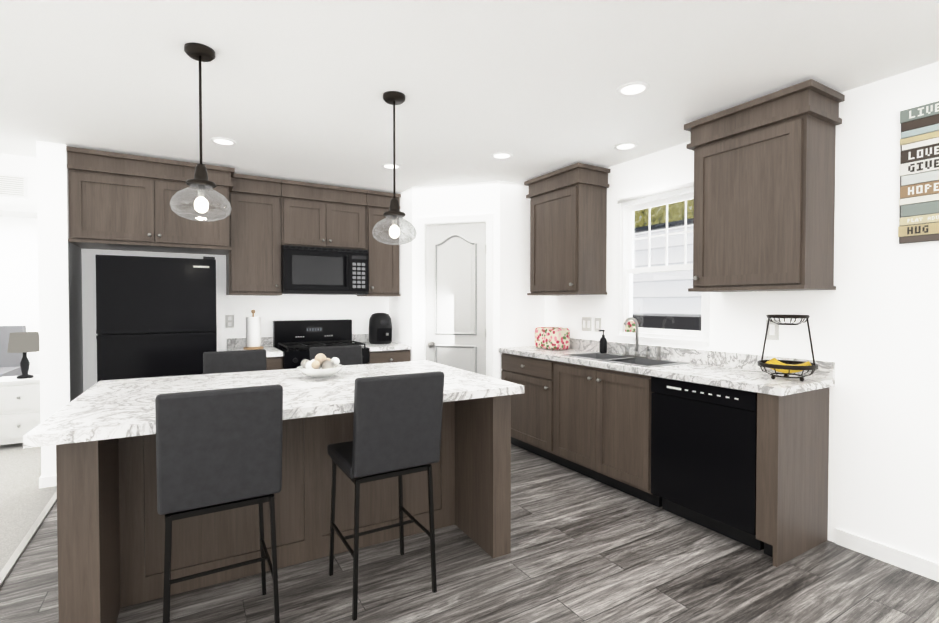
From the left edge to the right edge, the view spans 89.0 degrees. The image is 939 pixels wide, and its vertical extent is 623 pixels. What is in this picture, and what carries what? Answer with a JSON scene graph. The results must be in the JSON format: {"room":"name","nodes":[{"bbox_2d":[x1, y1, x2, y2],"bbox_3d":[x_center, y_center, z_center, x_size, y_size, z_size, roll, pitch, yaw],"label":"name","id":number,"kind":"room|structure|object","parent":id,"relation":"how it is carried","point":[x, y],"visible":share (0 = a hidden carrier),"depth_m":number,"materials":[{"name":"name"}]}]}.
{"room":"kitchen","nodes":[
{"label":"kitchen","id":0,"kind":"room"},
{"bbox_2d":[32,140,87,476],"bbox_3d":[-3.131,0.027,3.674,0.168,2.490,0.510,-1,1,-31],"label":"wall","id":1,"kind":"structure","parent":0,"point":[57,263],"depth_m":3.46,"materials":[{"name":"paint"}]},
{"bbox_2d":[39,476,53,488],"bbox_3d":[-3.216,1.230,3.643,0.030,0.085,0.532,-1,1,-31],"label":"baseboard","id":2,"kind":"structure","parent":1,"relation":"attached to","point":[43,481],"depth_m":3.43,"materials":[{"name":"white"}]},
{"bbox_2d":[0,153,475,388],"bbox_3d":[-3.520,0.024,3.821,8.590,2.490,0.120,-1,1,-31],"label":"wall","id":3,"kind":"structure","parent":0,"point":[17,295],"depth_m":4.80,"materials":[{"name":"paint"}]},
{"bbox_2d":[0,174,27,197],"bbox_3d":[-3.670,-0.973,3.635,0.460,0.170,0.014,-1,1,-31],"label":"air vent","id":4,"kind":"object","parent":3,"relation":"in","point":[13,185],"visible":1,"depth_m":3.71,"materials":[{"name":"white metal"}]},
{"bbox_2d":[0,202,36,212],"bbox_3d":[-3.829,0.219,3.562,1.070,2.110,0.014,-1,1,-31],"label":"trim","id":5,"kind":"structure","parent":3,"relation":"attached to","point":[18,207],"depth_m":3.72,"materials":[{"name":"white wood"}]},
{"bbox_2d":[67,162,229,253],"bbox_3d":[-2.605,-0.808,3.976,1.055,0.540,0.518,-1,1,-31],"label":"upper cabinet","id":6,"kind":"object","parent":3,"relation":"attached to","point":[118,201],"depth_m":3.72,"materials":[{"name":"brown wood"}]},
{"bbox_2d":[225,315,233,327],"bbox_3d":[-2.255,0.093,4.498,0.075,0.120,0.010,-1,1,-31],"label":"electrical outlet","id":7,"kind":"object","parent":3,"relation":"attached to","point":[229,321],"visible":1,"depth_m":4.49,"materials":[{"name":"white plastic"}]},
{"bbox_2d":[226,186,281,293],"bbox_3d":[-2.007,-0.629,4.440,0.435,0.915,0.338,-1,1,-31],"label":"upper cabinet","id":8,"kind":"object","parent":3,"relation":"attached to","point":[253,259],"depth_m":4.30,"materials":[{"name":"brown wood"}]},
{"bbox_2d":[227,334,368,345],"bbox_3d":[-1.584,0.292,4.893,1.608,0.090,0.020,-1,1,-31],"label":"backsplash","id":9,"kind":"structure","parent":3,"relation":"attached to","point":[355,337],"depth_m":4.64,"materials":[{"name":"white stone"}]},
{"bbox_2d":[282,190,369,249],"bbox_3d":[-1.470,-0.857,4.756,0.806,0.470,0.338,-1,1,-31],"label":"upper cabinet","id":10,"kind":"object","parent":3,"relation":"attached to","point":[311,220],"depth_m":4.61,"materials":[{"name":"brown wood"}]},
{"bbox_2d":[281,245,368,294],"bbox_3d":[-1.442,-0.393,4.716,0.801,0.443,0.447,-1,1,-31],"label":"microwave","id":11,"kind":"object","parent":10,"relation":"attached to","point":[321,270],"visible":1,"depth_m":4.54,"materials":[{"name":"black metal"}]},
{"bbox_2d":[368,202,399,296],"bbox_3d":[-0.967,-0.640,5.058,0.354,0.915,0.338,-1,1,-31],"label":"upper cabinet","id":12,"kind":"object","parent":3,"relation":"attached to","point":[383,259],"depth_m":4.91,"materials":[{"name":"brown wood"}]},
{"bbox_2d":[0,444,938,622],"bbox_3d":[0.609,1.343,1.284,3.870,0.060,8.500,-1,1,-31],"label":"floor","id":13,"kind":"structure","parent":0,"point":[585,549],"depth_m":2.29,"materials":[{"name":"grey wood"}]},
{"bbox_2d":[0,443,56,571],"bbox_3d":[-2.301,1.332,1.647,8.500,0.070,12.100,-1,1,-31],"label":"floor carpet","id":14,"kind":"object","parent":13,"relation":"on","point":[24,499],"visible":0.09,"depth_m":3.31,"materials":[{"name":"beige carpet"}]},
{"bbox_2d":[0,326,25,376],"bbox_3d":[-5.869,0.722,4.751,1.750,1.038,2.100,-1,1,-31],"label":"bed","id":15,"kind":"object","parent":14,"relation":"on","point":[9,364],"visible":0.29,"depth_m":5.89,"materials":[{"name":"grey fabric"}]},
{"bbox_2d":[0,374,40,444],"bbox_3d":[-4.230,0.939,4.552,0.420,0.615,0.444,-1,1,-31],"label":"nightstand","id":16,"kind":"object","parent":14,"relation":"on","point":[19,409],"visible":0.77,"depth_m":4.38,"materials":[{"name":"white wood"}]},
{"bbox_2d":[7,332,38,378],"bbox_3d":[-4.237,0.416,4.553,0.240,0.430,0.240,-1,1,-31],"label":"table lamp","id":17,"kind":"object","parent":16,"relation":"on","point":[24,343],"visible":1,"depth_m":4.50,"materials":[{"name":"black"}]},
{"bbox_2d":[0,490,56,586],"bbox_3d":[-1.053,1.324,0.277,0.035,0.014,7.470,-1,1,-31],"label":"trim","id":18,"kind":"structure","parent":13,"relation":"on","point":[17,553],"depth_m":2.65,"materials":[{"name":"white wood"}]},
{"bbox_2d":[95,254,216,381],"bbox_3d":[-2.519,0.415,3.915,0.770,1.705,0.692,-1,1,-31],"label":"refrigerator","id":19,"kind":"object","parent":13,"relation":"on","point":[155,316],"visible":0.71,"depth_m":3.61,"materials":[{"name":"black metal"}]},
{"bbox_2d":[155,384,282,622],"bbox_3d":[-0.988,0.788,1.895,0.400,1.030,0.490,-1,1,-31],"label":"stool","id":20,"kind":"object","parent":13,"relation":"on","point":[217,450],"visible":1,"depth_m":1.70,"materials":[{"name":"grey fabric"}]},
{"bbox_2d":[203,349,266,373],"bbox_3d":[-1.538,0.781,3.191,0.400,1.000,0.490,-1,1,-31],"label":"stool","id":21,"kind":"object","parent":13,"relation":"on","point":[232,361],"visible":0.21,"depth_m":3.34,"materials":[{"name":"grey fabric"}]},
{"bbox_2d":[266,358,282,369],"bbox_3d":[-1.952,0.824,4.335,0.396,0.874,0.618,-1,1,-31],"label":"base cabinet","id":22,"kind":"object","parent":13,"relation":"on","point":[272,363],"depth_m":4.13,"materials":[{"name":"brown wood"}]},
{"bbox_2d":[227,346,282,357],"bbox_3d":[-1.949,0.367,4.321,0.396,0.040,0.633,-1,1,-31],"label":"countertop","id":23,"kind":"structure","parent":22,"relation":"on","point":[271,352],"depth_m":4.26,"materials":[{"name":"white stone"}]},
{"bbox_2d":[243,310,262,349],"bbox_3d":[-1.988,0.163,4.397,0.170,0.362,0.170,-1,1,-31],"label":"paper towel","id":24,"kind":"object","parent":23,"relation":"on","point":[253,332],"visible":1,"depth_m":4.35,"materials":[{"name":"white paper"}]},
{"bbox_2d":[56,396,510,622],"bbox_3d":[-0.887,0.854,2.596,1.885,0.874,1.214,-1,1,-31],"label":"kitchen island","id":25,"kind":"object","parent":13,"relation":"on","point":[111,530],"depth_m":2.39,"materials":[{"name":"wood"}]},
{"bbox_2d":[23,360,523,451],"bbox_3d":[-0.866,0.398,2.526,1.980,0.040,1.306,-1,1,-31],"label":"island countertop","id":26,"kind":"structure","parent":25,"relation":"on","point":[110,411],"depth_m":2.26,"materials":[{"name":"white stone"}]},
{"bbox_2d":[297,353,343,378],"bbox_3d":[-0.842,0.305,2.707,0.256,0.138,0.256,-1,1,-31],"label":"decorative bowl","id":27,"kind":"object","parent":26,"relation":"on","point":[320,366],"visible":1,"depth_m":2.66,"materials":[{"name":"white ceramic"}]},
{"bbox_2d":[273,319,368,368],"bbox_3d":[-1.421,0.674,4.577,0.760,1.165,0.686,-1,1,-31],"label":"range","id":28,"kind":"object","parent":13,"relation":"on","point":[294,341],"visible":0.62,"depth_m":4.68,"materials":[{"name":"black metal"}]},
{"bbox_2d":[310,345,361,364],"bbox_3d":[-0.928,0.774,3.554,0.400,1.000,0.490,-1,1,-31],"label":"stool","id":29,"kind":"object","parent":13,"relation":"on","point":[349,355],"visible":0.19,"depth_m":3.73,"materials":[{"name":"grey fabric"}]},
{"bbox_2d":[328,371,443,620],"bbox_3d":[-0.404,0.782,2.242,0.400,1.030,0.490,-1,1,-31],"label":"stool","id":30,"kind":"object","parent":13,"relation":"on","point":[397,423],"visible":1,"depth_m":2.06,"materials":[{"name":"grey fabric"}]},
{"bbox_2d":[368,346,411,363],"bbox_3d":[-0.931,0.813,4.942,0.444,0.874,0.618,-1,1,-31],"label":"base cabinet","id":31,"kind":"object","parent":13,"relation":"on","point":[390,352],"depth_m":4.66,"materials":[{"name":"brown wood"}]},
{"bbox_2d":[352,342,410,353],"bbox_3d":[-0.928,0.356,4.928,0.444,0.040,0.633,-1,1,-31],"label":"countertop","id":32,"kind":"structure","parent":31,"relation":"on","point":[393,345],"depth_m":4.72,"materials":[{"name":"white stone"}]},
{"bbox_2d":[369,313,391,343],"bbox_3d":[-0.914,0.174,4.978,0.244,0.320,0.323,-1,1,-31],"label":"air fryer","id":33,"kind":"object","parent":32,"relation":"on","point":[380,328],"visible":1,"depth_m":4.91,"materials":[{"name":"black plastic"}]},
{"bbox_2d":[501,354,545,458],"bbox_3d":[0.735,0.823,4.318,0.538,0.874,0.827,-1,1,-31],"label":"base cabinet","id":34,"kind":"object","parent":13,"relation":"on","point":[528,409],"depth_m":4.19,"materials":[{"name":"brown wood"}]},
{"bbox_2d":[546,361,697,506],"bbox_3d":[1.132,0.835,3.651,0.538,0.874,1.025,-1,1,-31],"label":"base cabinet","id":35,"kind":"object","parent":13,"relation":"on","point":[590,418],"depth_m":3.43,"materials":[{"name":"brown wood"}]},
{"bbox_2d":[498,346,833,397],"bbox_3d":[1.151,0.379,3.586,0.563,0.040,2.496,-1,1,-31],"label":"countertop","id":36,"kind":"structure","parent":35,"relation":"on","point":[733,377],"depth_m":2.89,"materials":[{"name":"white stone"}]},
{"bbox_2d":[535,327,569,349],"bbox_3d":[0.757,0.245,4.390,0.180,0.199,0.320,-1,1,-31],"label":"box","id":37,"kind":"object","parent":36,"relation":"on","point":[553,338],"visible":1,"depth_m":4.28,"materials":[{"name":"fabric"}]},
{"bbox_2d":[599,330,606,352],"bbox_3d":[1.109,0.249,3.983,0.075,0.193,0.060,-1,1,-31],"label":"soap bottle","id":38,"kind":"object","parent":36,"relation":"on","point":[603,344],"visible":1,"depth_m":3.97,"materials":[{"name":"black plastic"}]},
{"bbox_2d":[562,317,688,367],"bbox_3d":[1.140,0.288,3.600,0.422,0.489,0.852,-1,1,-31],"label":"sink","id":39,"kind":"object","parent":36,"relation":"in","point":[636,359],"visible":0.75,"depth_m":3.62,"materials":[{"name":"silver metal"}]},
{"bbox_2d":[757,315,817,380],"bbox_3d":[1.753,0.197,2.637,0.280,0.356,0.281,-1,1,-31],"label":"fruit basket","id":40,"kind":"object","parent":36,"relation":"on","point":[785,368],"visible":1,"depth_m":2.59,"materials":[{"name":"black metal"}]},
{"bbox_2d":[651,376,763,550],"bbox_3d":[1.548,0.850,2.916,0.517,0.870,0.656,-1,1,-31],"label":"dishwasher","id":41,"kind":"object","parent":13,"relation":"on","point":[703,453],"visible":0.77,"depth_m":2.74,"materials":[{"name":"black metal"}]},
{"bbox_2d":[0,0,938,217],"bbox_3d":[-2.301,-1.208,1.603,8.740,0.050,12.340,-1,1,-31],"label":"ceiling","id":42,"kind":"structure","parent":0,"point":[293,90],"depth_m":2.40,"materials":[{"name":"paint"}]},
{"bbox_2d":[170,42,231,221],"bbox_3d":[-1.228,-0.804,2.185,0.248,0.776,0.248,-1,1,-31],"label":"pendant light","id":43,"kind":"object","parent":42,"relation":"hanging from","point":[200,183],"visible":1,"depth_m":2.17,"materials":[{"name":"clear glass"}]},
{"bbox_2d":[210,137,236,145],"bbox_3d":[-1.754,-1.210,3.410,0.167,0.006,0.167,1,1,38],"label":"recessed light","id":44,"kind":"object","parent":42,"relation":"in","point":[217,140],"depth_m":3.40,"materials":[{"name":"white"}]},
{"bbox_2d":[381,163,400,168],"bbox_3d":[-0.658,-1.221,4.024,0.167,0.006,0.167,-1,1,-40],"label":"recessed light","id":45,"kind":"object","parent":42,"relation":"in","point":[387,165],"depth_m":4.02,"materials":[{"name":"white plastic"}]},
{"bbox_2d":[372,91,416,244],"bbox_3d":[-0.419,-0.788,2.668,0.248,0.826,0.248,-1,1,-31],"label":"pendant light","id":46,"kind":"object","parent":42,"relation":"hanging from","point":[394,98],"visible":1,"depth_m":2.66,"materials":[{"name":"clear glass"}]},
{"bbox_2d":[491,152,512,158],"bbox_3d":[0.253,-1.216,3.733,0.167,0.006,0.167,-1,1,-37],"label":"recessed light","id":47,"kind":"object","parent":42,"relation":"in","point":[499,155],"depth_m":3.72,"materials":[{"name":"white"}]},
{"bbox_2d":[614,142,637,149],"bbox_3d":[1.147,-1.212,3.510,0.167,0.006,0.167,0,1,20],"label":"recessed light","id":48,"kind":"object","parent":42,"relation":"in","point":[627,145],"depth_m":3.50,"materials":[{"name":"white"}]},
{"bbox_2d":[617,82,649,95],"bbox_3d":[0.880,-1.196,2.573,0.167,0.006,0.167,-1,1,-40],"label":"recessed light","id":49,"kind":"object","parent":42,"relation":"in","point":[632,88],"depth_m":2.56,"materials":[{"name":"white"}]},
{"bbox_2d":[476,61,938,562],"bbox_3d":[2.326,0.051,2.277,0.120,2.490,8.490,-1,1,-31],"label":"wall","id":50,"kind":"structure","parent":0,"point":[874,323],"depth_m":2.56,"materials":[{"name":"paint"}]},
{"bbox_2d":[418,214,492,376],"bbox_3d":[-0.136,0.166,4.656,0.564,2.178,0.581,-1,1,-31],"label":"pantry door","id":51,"kind":"structure","parent":50,"relation":"in","point":[455,291],"depth_m":4.64,"materials":[{"name":"white wood"}]},
{"bbox_2d":[528,179,607,294],"bbox_3d":[0.864,-0.626,4.273,0.338,0.915,0.634,-1,1,-31],"label":"upper cabinet","id":52,"kind":"object","parent":50,"relation":"attached to","point":[568,219],"depth_m":4.06,"materials":[{"name":"brown wood"}]},
{"bbox_2d":[582,317,591,330],"bbox_3d":[1.051,0.113,4.292,0.010,0.125,0.115,-1,1,-31],"label":"electrical outlet","id":53,"kind":"object","parent":50,"relation":"attached to","point":[586,321],"depth_m":4.28,"materials":[{"name":"white plastic"}]},
{"bbox_2d":[594,317,600,331],"bbox_3d":[1.120,0.115,4.176,0.010,0.125,0.075,-1,1,-31],"label":"electrical outlet","id":54,"kind":"object","parent":50,"relation":"attached to","point":[597,321],"depth_m":4.18,"materials":[{"name":"white plastic"}]},
{"bbox_2d":[616,182,709,345],"bbox_3d":[1.475,-0.345,3.649,0.171,1.155,0.810,-1,1,-31],"label":"window","id":55,"kind":"structure","parent":50,"relation":"in","point":[628,207],"depth_m":3.73,"materials":[{"name":"white"}]},
{"bbox_2d":[625,320,634,331],"bbox_3d":[1.311,0.120,3.900,0.026,0.094,0.085,-1,1,-31],"label":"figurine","id":56,"kind":"object","parent":55,"relation":"on","point":[630,326],"visible":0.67,"depth_m":3.88,"materials":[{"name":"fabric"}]},
{"bbox_2d":[570,338,833,377],"bbox_3d":[1.384,0.310,3.724,0.020,0.094,2.496,-1,1,-31],"label":"backsplash","id":57,"kind":"structure","parent":50,"relation":"attached to","point":[712,358],"depth_m":3.30,"materials":[{"name":"white stone"}]},
{"bbox_2d":[688,103,839,290],"bbox_3d":[1.716,-0.601,2.840,0.338,0.915,0.640,-1,1,-31],"label":"upper cabinet","id":58,"kind":"object","parent":50,"relation":"attached to","point":[764,188],"depth_m":2.65,"materials":[{"name":"brown wood"}]},
{"bbox_2d":[766,319,778,339],"bbox_3d":[1.859,0.113,2.934,0.010,0.125,0.075,-1,1,-31],"label":"electrical outlet","id":59,"kind":"object","parent":50,"relation":"attached to","point":[773,331],"depth_m":2.93,"materials":[{"name":"white plastic"}]},
{"bbox_2d":[836,528,938,581],"bbox_3d":[3.237,1.282,0.635,0.012,0.085,4.700,-1,1,-31],"label":"baseboard","id":60,"kind":"structure","parent":50,"relation":"attached to","point":[918,565],"depth_m":2.45,"materials":[{"name":"white wood"}]},
{"bbox_2d":[898,101,938,243],"bbox_3d":[2.274,-0.668,2.208,0.025,0.660,0.445,-1,1,-31],"label":"sign","id":61,"kind":"object","parent":50,"relation":"attached to","point":[919,186],"visible":1,"depth_m":2.33,"materials":[{"name":"multicoloured wood"}]},
{"label":"outside","id":62,"kind":"structure","parent":0,"visible":0},
{"bbox_2d":[633,199,701,330],"bbox_3d":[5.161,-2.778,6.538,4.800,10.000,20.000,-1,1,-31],"label":"window glass","id":63,"kind":"structure","parent":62,"point":[650,281],"depth_m":8.22,"materials":[{"name":"white"}]}
]}

